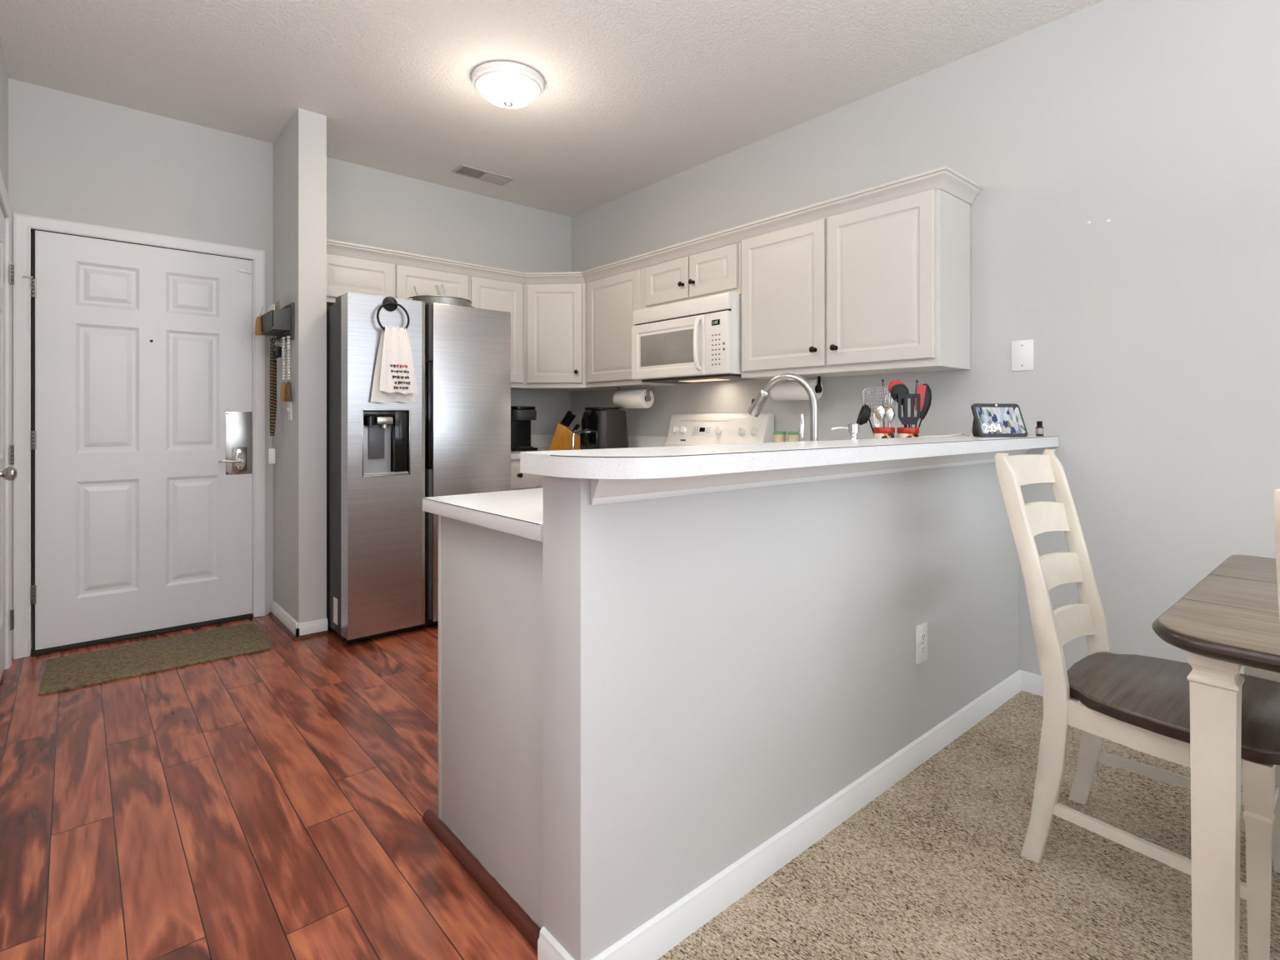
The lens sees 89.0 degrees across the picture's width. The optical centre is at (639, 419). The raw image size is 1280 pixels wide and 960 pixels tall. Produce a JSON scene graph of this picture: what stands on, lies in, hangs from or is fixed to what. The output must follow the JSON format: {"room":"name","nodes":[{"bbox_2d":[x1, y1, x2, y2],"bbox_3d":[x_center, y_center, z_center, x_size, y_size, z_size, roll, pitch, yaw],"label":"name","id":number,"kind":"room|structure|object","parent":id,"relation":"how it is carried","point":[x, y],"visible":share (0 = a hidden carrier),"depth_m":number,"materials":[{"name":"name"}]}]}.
{"room":"dining area and kitchen","nodes":[
{"label":"dining area and kitchen","id":0,"kind":"room"},
{"bbox_2d":[0,38,8,669],"bbox_3d":[-1.984,-0.240,1.833,0.120,2.840,3.370,0,0,-41],"label":"wall","id":1,"kind":"structure","parent":0,"point":[3,74],"depth_m":2.88,"materials":[{"name":"paint"}]},
{"bbox_2d":[0,170,11,669],"bbox_3d":[-2.619,0.077,2.669,0.019,2.105,0.865,0,0,-41],"label":"trim","id":2,"kind":"structure","parent":1,"relation":"attached to","point":[4,200],"depth_m":2.95,"materials":[{"name":"paint"}]},
{"bbox_2d":[0,205,17,680],"bbox_3d":[-2.619,0.102,2.682,0.108,2.020,0.760,0,0,-41],"label":"door","id":3,"kind":"structure","parent":1,"relation":"in","point":[10,473],"depth_m":2.86,"materials":[{"name":"paint"}]},
{"bbox_2d":[0,614,537,959],"bbox_3d":[-0.258,1.160,0.286,5.985,0.060,7.770,0,0,-41],"label":"floor","id":4,"kind":"structure","parent":0,"point":[270,804],"depth_m":1.86,"materials":[{"name":"brown wood"}]},
{"bbox_2d":[38,622,273,695],"bbox_3d":[-2.296,1.125,3.124,0.856,0.010,0.516,0,0,-41],"label":"doormat","id":5,"kind":"object","parent":4,"relation":"on","point":[75,671],"visible":1,"depth_m":3.08,"materials":[{"name":"beige fabric"}]},
{"bbox_2d":[326,292,510,643],"bbox_3d":[-1.376,0.247,3.824,0.909,1.765,0.863,0,0,-41],"label":"refrigerator","id":6,"kind":"object","parent":4,"relation":"on","point":[382,459],"visible":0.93,"depth_m":3.42,"materials":[{"name":"grey metal"}]},
{"bbox_2d":[376,296,409,330],"bbox_3d":[-1.262,-0.531,3.318,0.167,0.199,0.055,0,0,-41],"label":"towel ring","id":7,"kind":"object","parent":6,"relation":"attached to","point":[389,303],"visible":1,"depth_m":3.32,"materials":[{"name":"black metal"}]},
{"bbox_2d":[370,325,417,403],"bbox_3d":[-1.246,-0.277,3.311,0.228,0.390,0.058,0,0,-41],"label":"kitchen towel","id":8,"kind":"object","parent":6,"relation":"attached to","point":[394,378],"visible":1,"depth_m":3.30,"materials":[{"name":"fabric"}]},
{"bbox_2d":[407,295,474,307],"bbox_3d":[-1.175,-0.652,3.828,0.363,0.092,0.363,0,0,-1],"label":"tub","id":9,"kind":"object","parent":6,"relation":"on","point":[449,300],"visible":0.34,"depth_m":3.68,"materials":[{"name":"metal"}]},
{"bbox_2d":[435,285,444,295],"bbox_3d":[-1.169,-0.705,3.840,0.086,0.184,0.015,0,0,-41],"label":"wire whisk","id":10,"kind":"object","parent":9,"relation":"in","point":[436,285],"visible":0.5,"depth_m":3.84,"materials":[{"name":"silver metal"}]},
{"bbox_2d":[438,515,542,929],"bbox_3d":[0.231,0.692,2.114,1.597,0.876,0.584,0,0,-41],"label":"base cabinet","id":11,"kind":"object","parent":4,"relation":"on","point":[490,581],"visible":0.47,"depth_m":1.57,"materials":[{"name":"paint"}]},
{"bbox_2d":[422,808,540,952],"bbox_3d":[-0.401,1.118,1.609,0.024,0.024,0.625,0,0,-41],"label":"trim","id":12,"kind":"structure","parent":11,"relation":"attached to","point":[520,919],"depth_m":1.57,"materials":[{"name":"red wood"}]},
{"bbox_2d":[422,488,542,541],"bbox_3d":[0.208,0.235,2.108,1.624,0.038,0.605,0,0,-41],"label":"countertop","id":13,"kind":"structure","parent":11,"relation":"on","point":[518,512],"depth_m":1.62,"materials":[{"name":"white laminate"}]},
{"bbox_2d":[747,373,818,441],"bbox_3d":[0.490,0.028,2.245,0.110,0.376,0.278,0,0,-41],"label":"kitchen faucet","id":14,"kind":"object","parent":13,"relation":"on","point":[755,409],"visible":0.66,"depth_m":2.19,"materials":[{"name":"silver metal"}]},
{"bbox_2d":[831,423,859,439],"bbox_3d":[0.749,0.115,2.359,0.098,0.202,0.044,0,0,44],"label":"soap dispenser","id":15,"kind":"object","parent":13,"relation":"on","point":[853,428],"visible":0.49,"depth_m":2.33,"materials":[{"name":"silver metal"}]},
{"bbox_2d":[510,459,542,490],"bbox_3d":[-0.950,0.692,4.394,0.412,0.876,0.656,0,0,-41],"label":"base cabinet","id":16,"kind":"object","parent":4,"relation":"on","point":[519,481],"visible":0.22,"depth_m":4.17,"materials":[{"name":"paint"}]},
{"bbox_2d":[665,413,774,446],"bbox_3d":[0.268,0.547,3.743,0.625,1.166,0.778,0,0,-41],"label":"range","id":17,"kind":"object","parent":4,"relation":"on","point":[704,428],"visible":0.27,"depth_m":3.84,"materials":[{"name":"white metal"}]},
{"bbox_3d":[0.903,0.692,3.044,0.607,0.876,1.106,0,0,-41],"label":"base cabinet","id":18,"kind":"object","parent":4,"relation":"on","visible":0},
{"bbox_3d":[0.896,0.235,3.037,0.630,0.038,1.104,0,0,-41],"label":"countertop","id":19,"kind":"structure","parent":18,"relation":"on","visible":0},
{"bbox_2d":[773,430,786,442],"bbox_3d":[0.735,0.139,3.422,0.070,0.154,0.070,0,0,-41],"label":"food container","id":20,"kind":"object","parent":19,"relation":"on","point":[779,436],"visible":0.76,"depth_m":3.40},
{"bbox_2d":[787,431,799,441],"bbox_3d":[0.794,0.139,3.354,0.070,0.154,0.070,0,0,-41],"label":"food container","id":21,"kind":"object","parent":19,"relation":"on","point":[792,436],"visible":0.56,"depth_m":3.33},
{"bbox_2d":[873,427,894,439],"bbox_3d":[0.986,0.123,2.630,0.083,0.184,0.082,0,0,-41],"label":"utensil crock","id":22,"kind":"object","parent":19,"relation":"on","point":[879,432],"visible":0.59,"depth_m":2.60,"materials":[{"name":"ceramic"}]},
{"bbox_2d":[856,403,874,434],"bbox_3d":[0.937,0.070,2.628,0.122,0.273,0.044,0,0,15],"label":"ladle","id":23,"kind":"object","parent":22,"relation":"in","point":[864,415],"visible":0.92,"depth_m":2.62,"materials":[{"name":"black plastic"}]},
{"bbox_2d":[862,386,890,427],"bbox_3d":[0.960,0.036,2.642,0.113,0.339,0.010,0,0,-1],"label":"skimmer","id":24,"kind":"object","parent":22,"relation":"in","point":[882,387],"visible":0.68,"depth_m":2.64,"materials":[{"name":"metal"}]},
{"bbox_2d":[875,405,879,421],"bbox_3d":[0.965,0.075,2.622,0.022,0.260,0.050,0,0,41],"label":"wooden spoon","id":25,"kind":"object","parent":22,"relation":"in","point":[877,407],"visible":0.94,"depth_m":2.61,"materials":[{"name":"brown wood"}]},
{"bbox_2d":[873,413,880,427],"bbox_3d":[0.960,0.090,2.614,0.047,0.232,0.009,0,0,-8],"label":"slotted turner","id":26,"kind":"object","parent":22,"relation":"in","point":[877,424],"visible":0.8,"depth_m":2.61,"materials":[{"name":"metal"}]},
{"bbox_2d":[876,405,885,427],"bbox_3d":[0.968,0.075,2.602,0.042,0.260,0.015,0,0,-17],"label":"spoon","id":27,"kind":"object","parent":22,"relation":"in","point":[881,411],"visible":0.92,"depth_m":2.60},
{"bbox_2d":[881,379,884,427],"bbox_3d":[0.994,0.020,2.656,0.011,0.371,0.020,0,0,-20],"label":"potato masher","id":28,"kind":"object","parent":22,"relation":"in","point":[882,380],"visible":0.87,"depth_m":2.66,"materials":[{"name":"grey plastic"}]},
{"bbox_2d":[886,405,893,427],"bbox_3d":[1.003,0.075,2.617,0.030,0.260,0.014,0,0,10],"label":"wooden spoon","id":29,"kind":"object","parent":22,"relation":"in","point":[889,407],"visible":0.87,"depth_m":2.62,"materials":[{"name":"brown wood"}]},
{"bbox_2d":[886,408,894,427],"bbox_3d":[1.001,0.080,2.599,0.033,0.250,0.018,0,0,26],"label":"spoon","id":30,"kind":"object","parent":22,"relation":"in","point":[891,412],"visible":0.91,"depth_m":2.60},
{"bbox_2d":[885,392,897,410],"bbox_3d":[1.014,0.046,2.622,0.054,0.318,0.053,0,0,-41],"label":"whisk","id":31,"kind":"object","parent":22,"relation":"in","point":[888,392],"visible":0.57,"depth_m":2.62,"materials":[{"name":"metal"}]},
{"bbox_2d":[896,427,919,437],"bbox_3d":[1.074,0.123,2.606,0.083,0.184,0.082,0,0,-41],"label":"utensil crock","id":32,"kind":"object","parent":19,"relation":"on","point":[902,432],"visible":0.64,"depth_m":2.57,"materials":[{"name":"ceramic"}]},
{"bbox_2d":[888,380,907,427],"bbox_3d":[1.044,0.023,2.618,0.093,0.365,0.013,0,0,1],"label":"ladle","id":33,"kind":"object","parent":32,"relation":"in","point":[892,383],"visible":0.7,"depth_m":2.61,"materials":[{"name":"red plastic"}]},
{"bbox_2d":[890,384,909,427],"bbox_3d":[1.039,0.031,2.603,0.078,0.349,0.014,0,0,-2],"label":"serving spoon","id":34,"kind":"object","parent":32,"relation":"in","point":[897,389],"visible":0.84,"depth_m":2.60,"materials":[{"name":"black plastic"}]},
{"bbox_2d":[897,393,920,427],"bbox_3d":[1.067,0.051,2.585,0.089,0.308,0.014,0,0,0],"label":"slotted turner","id":35,"kind":"object","parent":32,"relation":"in","point":[905,420],"visible":0.8,"depth_m":2.58,"materials":[{"name":"black plastic"}]},
{"bbox_2d":[910,380,918,427],"bbox_3d":[1.099,0.022,2.631,0.058,0.366,0.012,0,0,-12],"label":"tongs","id":36,"kind":"object","parent":32,"relation":"in","point":[917,381],"visible":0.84,"depth_m":2.63,"materials":[{"name":"grey metal"}]},
{"bbox_2d":[915,384,925,427],"bbox_3d":[1.110,0.032,2.606,0.071,0.347,0.010,0,0,8],"label":"spatula","id":37,"kind":"object","parent":32,"relation":"in","point":[921,389],"visible":0.62,"depth_m":2.60,"materials":[{"name":"red plastic"}]},
{"bbox_2d":[918,383,931,427],"bbox_3d":[1.115,0.031,2.619,0.116,0.351,0.014,0,0,0],"label":"serving spoon","id":38,"kind":"object","parent":32,"relation":"in","point":[927,399],"visible":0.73,"depth_m":2.61,"materials":[{"name":"black plastic"}]},
{"bbox_3d":[-0.405,0.692,4.507,0.662,0.876,1.201,0,0,-41],"label":"base cabinet","id":39,"kind":"object","parent":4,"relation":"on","visible":0},
{"bbox_2d":[510,447,580,459],"bbox_3d":[-0.535,0.235,4.379,1.029,0.038,1.227,0,0,-41],"label":"countertop","id":40,"kind":"structure","parent":39,"relation":"on","point":[514,455],"depth_m":4.33,"materials":[{"name":"white laminate"}]},
{"bbox_2d":[510,405,537,451],"bbox_3d":[-0.841,0.062,4.556,0.192,0.308,0.200,0,0,-41],"label":"coffee maker","id":41,"kind":"object","parent":40,"relation":"on","point":[521,416],"visible":0.76,"depth_m":4.49,"materials":[{"name":"black plastic"}]},
{"bbox_2d":[516,445,533,448],"bbox_3d":[-0.808,0.191,4.519,0.110,0.010,0.070,0,0,-41],"label":"drip tray","id":42,"kind":"object","parent":41,"relation":"on","point":[517,447],"depth_m":4.50,"materials":[{"name":"grey plastic"}]},
{"bbox_2d":[549,423,579,449],"bbox_3d":[-0.526,0.122,4.715,0.245,0.188,0.122,0,0,0],"label":"knife block","id":43,"kind":"object","parent":40,"relation":"on","point":[562,440],"visible":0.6,"depth_m":4.66,"materials":[{"name":"brown wood"}]},
{"bbox_2d":[560,410,569,424],"bbox_3d":[-0.541,-0.012,4.682,0.080,0.111,0.019,0,0,1],"label":"kitchen knife","id":44,"kind":"object","parent":43,"relation":"in","point":[568,411],"visible":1,"depth_m":4.67,"materials":[{"name":"black plastic"}]},
{"bbox_2d":[563,413,572,425],"bbox_3d":[-0.519,0.003,4.686,0.074,0.101,0.019,0,0,-1],"label":"kitchen knife","id":45,"kind":"object","parent":43,"relation":"in","point":[571,414],"visible":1,"depth_m":4.68,"materials":[{"name":"black plastic"}]},
{"bbox_2d":[566,415,575,427],"bbox_3d":[-0.504,0.014,4.752,0.074,0.101,0.019,0,0,1],"label":"kitchen knife","id":46,"kind":"object","parent":43,"relation":"in","point":[574,416],"visible":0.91,"depth_m":4.75,"materials":[{"name":"black plastic"}]},
{"bbox_2d":[571,407,629,449],"bbox_3d":[-0.263,0.068,4.321,0.343,0.296,0.248,0,0,-41],"label":"air fryer","id":47,"kind":"object","parent":40,"relation":"on","point":[602,427],"visible":0.82,"depth_m":4.25,"materials":[{"name":"black plastic"}]},
{"bbox_2d":[580,430,599,449],"bbox_3d":[-0.332,0.138,4.266,0.027,0.135,0.185,0,0,-41],"label":"basket","id":48,"kind":"object","parent":47,"relation":"on","point":[590,439],"depth_m":4.23,"materials":[{"name":"black metal"}]},
{"bbox_2d":[585,407,619,409],"bbox_3d":[-0.253,-0.072,4.330,0.200,0.015,0.180,0,0,-41],"label":"vent","id":49,"kind":"object","parent":47,"relation":"attached to","point":[586,408],"depth_m":4.25,"materials":[{"name":"black plastic"}]},
{"bbox_2d":[8,78,570,658],"bbox_3d":[-1.810,-0.240,4.178,3.460,2.840,0.140,0,0,-41],"label":"wall","id":50,"kind":"structure","parent":0,"point":[72,157],"depth_m":3.62,"materials":[{"name":"paint"}]},
{"bbox_2d":[22,228,253,656],"bbox_3d":[-2.574,0.107,3.408,0.956,2.045,0.139,0,0,-41],"label":"door","id":51,"kind":"structure","parent":50,"relation":"in","point":[141,434],"depth_m":3.38,"materials":[{"name":"paint"}]},
{"bbox_2d":[13,212,264,659],"bbox_3d":[-2.564,0.077,3.417,1.048,2.105,0.019,0,0,-41],"label":"trim","id":52,"kind":"structure","parent":50,"relation":"attached to","point":[22,223],"depth_m":3.11,"materials":[{"name":"paint"}]},
{"bbox_2d":[326,239,472,306],"bbox_3d":[-1.564,-0.843,4.061,0.945,0.345,0.352,0,0,-41],"label":"upper cabinet","id":53,"kind":"object","parent":50,"relation":"attached to","point":[351,267],"visible":0.59,"depth_m":3.91,"materials":[{"name":"paint"}]},
{"bbox_2d":[468,264,525,389],"bbox_3d":[-1.049,-0.618,4.508,0.418,0.794,0.352,0,0,-41],"label":"upper cabinet","id":54,"kind":"object","parent":50,"relation":"attached to","point":[489,287],"visible":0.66,"depth_m":4.45,"materials":[{"name":"paint"}]},
{"bbox_2d":[530,434,554,447],"bbox_3d":[-0.938,0.165,4.828,1.009,0.102,0.020,0,0,-41],"label":"backsplash","id":55,"kind":"structure","parent":50,"relation":"attached to","point":[537,440],"depth_m":4.98,"materials":[{"name":"white laminate"}]},
{"bbox_2d":[510,271,610,391],"bbox_3d":[-0.580,-0.618,4.734,0.628,0.794,0.628,0,0,-41],"label":"upper cabinet","id":56,"kind":"object","parent":50,"relation":"attached to","point":[555,302],"visible":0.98,"depth_m":4.52,"materials":[{"name":"paint"}]},
{"bbox_2d":[273,108,326,623],"bbox_3d":[-1.902,-0.225,3.624,0.135,2.810,0.575,0,0,-41],"label":"wall","id":57,"kind":"structure","parent":0,"point":[300,148],"depth_m":3.43,"materials":[{"name":"paint"}]},
{"bbox_2d":[260,302,294,342],"bbox_3d":[-1.970,-0.520,3.522,0.102,0.190,0.358,0,0,-41],"label":"key rack","id":58,"kind":"object","parent":57,"relation":"attached to","point":[280,323],"visible":0.84,"depth_m":3.42,"materials":[{"name":"grey metal"}]},
{"bbox_2d":[255,316,261,334],"bbox_3d":[-2.073,-0.510,3.538,0.032,0.100,0.031,0,0,-41],"label":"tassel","id":59,"kind":"object","parent":58,"relation":"hanging from","point":[258,322],"visible":1,"depth_m":3.53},
{"bbox_2d":[255,305,263,327],"bbox_3d":[-2.081,-0.563,3.558,0.042,0.128,0.024,0,0,-41],"label":"striped wristlet","id":60,"kind":"object","parent":58,"relation":"hanging from","point":[261,307],"visible":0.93,"depth_m":3.55,"materials":[{"name":"white fabric"}]},
{"bbox_2d":[267,304,274,311],"bbox_3d":[-2.002,-0.549,3.533,0.004,0.137,0.160,0,0,-41],"label":"envelope","id":61,"kind":"object","parent":58,"relation":"in","point":[272,307],"visible":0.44,"depth_m":3.52,"materials":[{"name":"white paper"}]},
{"bbox_2d":[268,338,276,464],"bbox_3d":[-2.028,-0.101,3.610,0.035,0.692,0.056,0,0,3],"label":"lanyard","id":62,"kind":"object","parent":58,"relation":"hanging from","point":[272,385],"visible":0.91,"depth_m":3.59,"materials":[{"name":"black fabric"}]},
{"bbox_2d":[271,339,278,358],"bbox_3d":[-1.987,-0.388,3.560,0.051,0.106,0.014,0,0,-41],"label":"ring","id":63,"kind":"object","parent":58,"relation":"hanging from","point":[273,344],"visible":0.52,"depth_m":3.55,"materials":[{"name":"metal"}]},
{"bbox_2d":[273,300,280,309],"bbox_3d":[-1.964,-0.558,3.520,0.004,0.154,0.170,0,0,-41],"label":"envelope","id":64,"kind":"object","parent":58,"relation":"in","point":[277,305],"visible":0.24,"depth_m":3.49,"materials":[{"name":"paper"}]},
{"bbox_2d":[274,337,283,357],"bbox_3d":[-1.944,-0.388,3.511,0.051,0.106,0.014,0,0,-41],"label":"key fob","id":65,"kind":"object","parent":58,"relation":"hanging from","point":[277,349],"visible":0.97,"depth_m":3.50,"materials":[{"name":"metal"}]},
{"bbox_2d":[280,336,285,401],"bbox_3d":[-1.889,-0.267,3.452,0.032,0.344,0.031,0,0,-41],"label":"keychain","id":66,"kind":"object","parent":58,"relation":"hanging from","point":[283,383],"visible":0.98,"depth_m":3.44,"materials":[{"name":"white wood"}]},
{"bbox_2d":[285,335,291,401],"bbox_3d":[-1.848,-0.267,3.422,0.032,0.344,0.031,0,0,-41],"label":"keychain","id":67,"kind":"object","parent":58,"relation":"hanging from","point":[288,388],"visible":1,"depth_m":3.42,"materials":[{"name":"white wood"}]},
{"bbox_2d":[268,611,296,639],"bbox_3d":[-1.954,1.122,3.547,0.016,0.016,0.582,0,0,-41],"label":"trim","id":68,"kind":"structure","parent":57,"relation":"attached to","point":[271,614],"depth_m":3.54,"materials":[{"name":"red wood"}]},
{"bbox_2d":[270,600,299,636],"bbox_3d":[-1.947,1.091,3.562,0.014,0.078,0.569,0,0,-41],"label":"baseboard","id":69,"kind":"structure","parent":57,"relation":"attached to","point":[276,609],"depth_m":3.54,"materials":[{"name":"paint"}]},
{"bbox_2d":[286,398,292,419],"bbox_3d":[-1.879,-0.055,3.481,0.018,0.115,0.072,0,0,-41],"label":"light switch","id":70,"kind":"object","parent":57,"relation":"attached to","point":[289,408],"visible":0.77,"depth_m":3.47,"materials":[{"name":"plastic"}]},
{"bbox_2d":[292,630,328,640],"bbox_3d":[-1.710,1.122,3.381,0.165,0.016,0.016,0,0,-41],"label":"trim","id":71,"kind":"structure","parent":57,"relation":"attached to","point":[323,632],"depth_m":3.38,"materials":[{"name":"red wood"}]},
{"bbox_2d":[295,618,327,636],"bbox_3d":[-1.713,1.091,3.398,0.151,0.078,0.014,0,0,-41],"label":"baseboard","id":72,"kind":"structure","parent":57,"relation":"attached to","point":[320,625],"depth_m":3.39,"materials":[{"name":"paint"}]},
{"bbox_2d":[0,0,1104,217],"bbox_3d":[-0.291,-1.650,0.323,5.985,0.080,7.870,0,0,-41],"label":"ceiling","id":73,"kind":"structure","parent":0,"point":[637,95],"depth_m":2.97,"materials":[{"name":"white paint"}]},
{"bbox_2d":[451,164,514,185],"bbox_3d":[-1.032,-1.605,4.281,0.370,0.010,0.155,0,0,-41],"label":"ceiling vent","id":74,"kind":"object","parent":73,"relation":"in","point":[464,170],"visible":1,"depth_m":4.27,"materials":[{"name":"metal"}]},
{"bbox_2d":[471,61,544,108],"bbox_3d":[-0.624,-1.543,3.085,0.340,0.134,0.340,0,0,-41],"label":"ceiling light","id":75,"kind":"object","parent":73,"relation":"attached to","point":[503,84],"visible":1,"depth_m":3.00,"materials":[{"name":"glass"}]},
{"bbox_2d":[542,461,1019,959],"bbox_3d":[0.692,0.644,2.036,2.253,1.072,0.135,0,0,-41],"label":"wall","id":76,"kind":"structure","parent":0,"point":[718,667],"depth_m":1.53,"materials":[{"name":"paint"}]},
{"bbox_2d":[537,926,574,959],"bbox_3d":[-0.157,1.089,1.286,0.014,0.083,0.144,0,0,-41],"label":"baseboard","id":77,"kind":"structure","parent":76,"relation":"attached to","point":[548,948],"depth_m":1.31,"materials":[{"name":"paint"}]},
{"bbox_2d":[520,435,1058,479],"bbox_3d":[0.714,0.087,1.973,2.302,0.041,0.304,0,0,-41],"label":"countertop","id":78,"kind":"structure","parent":76,"relation":"on","point":[697,460],"depth_m":1.40,"materials":[{"name":"white laminate"}]},
{"bbox_2d":[917,433,969,437],"bbox_3d":[1.192,0.089,2.528,0.287,0.074,0.045,0,0,-23],"label":"power cord","id":79,"kind":"object","parent":78,"relation":"on","point":[957,433],"visible":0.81,"depth_m":2.50,"materials":[{"name":"white plastic"}]},
{"bbox_2d":[970,403,1027,437],"bbox_3d":[1.366,0.004,2.517,0.205,0.131,0.125,0,0,-11],"label":"smart display","id":80,"kind":"object","parent":78,"relation":"on","point":[990,420],"visible":0.99,"depth_m":2.48,"materials":[{"name":"grey plastic"}]},
{"bbox_2d":[1035,420,1043,435],"bbox_3d":[1.592,0.036,2.592,0.028,0.060,0.028,0,0,-41],"label":"oil bottle","id":81,"kind":"object","parent":78,"relation":"on","point":[1039,428],"visible":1,"depth_m":2.58,"materials":[{"name":"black glass"}]},
{"bbox_2d":[590,670,1021,959],"bbox_3d":[0.736,1.089,1.976,2.267,0.083,0.014,0,0,-41],"label":"baseboard","id":82,"kind":"structure","parent":76,"relation":"attached to","point":[655,937],"depth_m":1.66,"materials":[{"name":"paint"}]},
{"bbox_2d":[590,448,1029,504],"bbox_3d":[0.755,0.137,1.970,2.245,0.057,0.047,0,0,-41],"label":"trim","id":83,"kind":"structure","parent":76,"relation":"attached to","point":[602,491],"depth_m":1.56,"materials":[{"name":"paint"}]},
{"bbox_2d":[915,621,927,664],"bbox_3d":[0.932,0.738,2.149,0.076,0.126,0.009,0,0,-41],"label":"wall outlet","id":84,"kind":"object","parent":76,"relation":"attached to","point":[921,629],"visible":1,"depth_m":2.14,"materials":[{"name":"plastic"}]},
{"bbox_2d":[920,632,925,642],"bbox_3d":[0.933,0.718,2.147,0.033,0.028,0.003,0,0,-41],"label":"socket","id":85,"kind":"object","parent":84,"relation":"attached to","point":[922,635],"depth_m":2.14,"materials":[{"name":"white plastic"}]},
{"bbox_2d":[920,644,925,654],"bbox_3d":[0.933,0.758,2.147,0.033,0.028,0.003,0,0,-41],"label":"socket","id":86,"kind":"object","parent":84,"relation":"attached to","point":[922,647],"depth_m":2.14,"materials":[{"name":"white plastic"}]},
{"bbox_2d":[570,0,1279,674],"bbox_3d":[2.013,-0.240,2.326,0.120,2.840,7.870,0,0,-41],"label":"wall","id":87,"kind":"structure","parent":0,"point":[1154,328],"depth_m":2.50,"materials":[{"name":"paint"}]},
{"bbox_2d":[578,434,667,447],"bbox_3d":[-0.148,0.165,4.703,0.020,0.102,1.203,0,0,-41],"label":"backsplash","id":88,"kind":"structure","parent":87,"relation":"attached to","point":[633,441],"depth_m":4.47,"materials":[{"name":"white laminate"}]},
{"bbox_2d":[581,255,677,389],"bbox_3d":[-0.085,-0.618,4.374,0.352,0.794,0.607,0,0,-41],"label":"upper cabinet","id":89,"kind":"object","parent":87,"relation":"attached to","point":[614,290],"visible":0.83,"depth_m":4.27,"materials":[{"name":"paint"}]},
{"bbox_2d":[617,385,650,401],"bbox_3d":[-0.045,-0.169,4.320,0.038,0.104,0.312,0,0,-41],"label":"paper towel holder","id":90,"kind":"object","parent":89,"relation":"attached to","point":[647,397],"visible":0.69,"depth_m":4.21,"materials":[{"name":"silver metal"}]},
{"bbox_2d":[613,389,654,408],"bbox_3d":[-0.045,-0.136,4.320,0.124,0.124,0.280,0,0,-41],"label":"paper towel roll","id":91,"kind":"object","parent":90,"relation":"hanging from","point":[622,398],"visible":0.98,"depth_m":4.25,"materials":[{"name":"paper"}]},
{"bbox_2d":[636,227,741,309],"bbox_3d":[0.372,-0.843,3.846,0.356,0.345,0.790,0,0,-41],"label":"upper cabinet","id":92,"kind":"object","parent":87,"relation":"attached to","point":[711,264],"visible":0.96,"depth_m":3.70,"materials":[{"name":"paint"}]},
{"bbox_2d":[631,292,753,384],"bbox_3d":[0.336,-0.448,3.810,0.459,0.440,0.778,0,0,-41],"label":"microwave","id":93,"kind":"object","parent":92,"relation":"attached to","point":[697,340],"visible":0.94,"depth_m":3.63,"materials":[{"name":"white plastic"}]},
{"bbox_2d":[735,165,982,379],"bbox_3d":[0.993,-0.618,3.131,0.356,0.794,1.103,0,0,-41],"label":"upper cabinet","id":94,"kind":"object","parent":87,"relation":"attached to","point":[875,280],"visible":1,"depth_m":2.91,"materials":[{"name":"paint"}]},
{"bbox_2d":[815,375,822,393],"bbox_3d":[0.816,-0.178,3.406,0.038,0.086,0.292,0,0,-41],"label":"paper towel holder","id":95,"kind":"object","parent":94,"relation":"attached to","point":[818,389],"visible":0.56,"depth_m":3.29,"materials":[{"name":"black metal"}]},
{"bbox_2d":[770,379,822,400],"bbox_3d":[0.816,-0.154,3.406,0.104,0.104,0.260,0,0,-41],"label":"paper towel roll","id":96,"kind":"object","parent":95,"relation":"hanging from","point":[784,390],"visible":0.78,"depth_m":3.38,"materials":[{"name":"paper"}]},
{"bbox_2d":[1011,339,1033,371],"bbox_3d":[1.593,-0.267,2.712,0.007,0.127,0.083,0,0,-41],"label":"blank wall plate","id":97,"kind":"object","parent":87,"relation":"attached to","point":[1022,350],"visible":1,"depth_m":2.71,"materials":[{"name":"plastic"}]},
{"bbox_2d":[1020,670,1081,703],"bbox_3d":[2.243,1.089,1.960,0.014,0.083,2.015,0,0,-41],"label":"baseboard","id":98,"kind":"structure","parent":87,"relation":"attached to","point":[1031,682],"depth_m":2.68,"materials":[{"name":"paint"}]},
{"bbox_2d":[656,690,1279,959],"bbox_3d":[2.225,1.158,0.298,2.220,0.064,4.530,0,0,-41],"label":"floor","id":99,"kind":"structure","parent":0,"point":[933,867],"depth_m":1.60,"materials":[{"name":"beige carpet"}]},
{"bbox_2d":[995,449,1279,959],"bbox_3d":[1.276,0.608,1.657,0.505,1.036,0.589,0,0,-41],"label":"dining chair","id":100,"kind":"object","parent":99,"relation":"on","point":[1139,702],"visible":0.98,"depth_m":1.63,"materials":[{"name":"white paint"}]},
{"bbox_2d":[1151,555,1279,959],"bbox_3d":[1.802,0.748,0.865,0.995,0.756,1.642,0,0,-41],"label":"dining table","id":101,"kind":"object","parent":99,"relation":"on","point":[1230,620],"visible":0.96,"depth_m":1.12,"materials":[{"name":"brown wood"}]},
{"bbox_2d":[1272,489,1279,618],"bbox_3d":[1.145,0.608,0.791,0.589,1.036,0.505,0,0,-29],"label":"dining chair","id":102,"kind":"object","parent":99,"relation":"on","point":[1276,498],"visible":1,"depth_m":0.83,"materials":[{"name":"white paint"}]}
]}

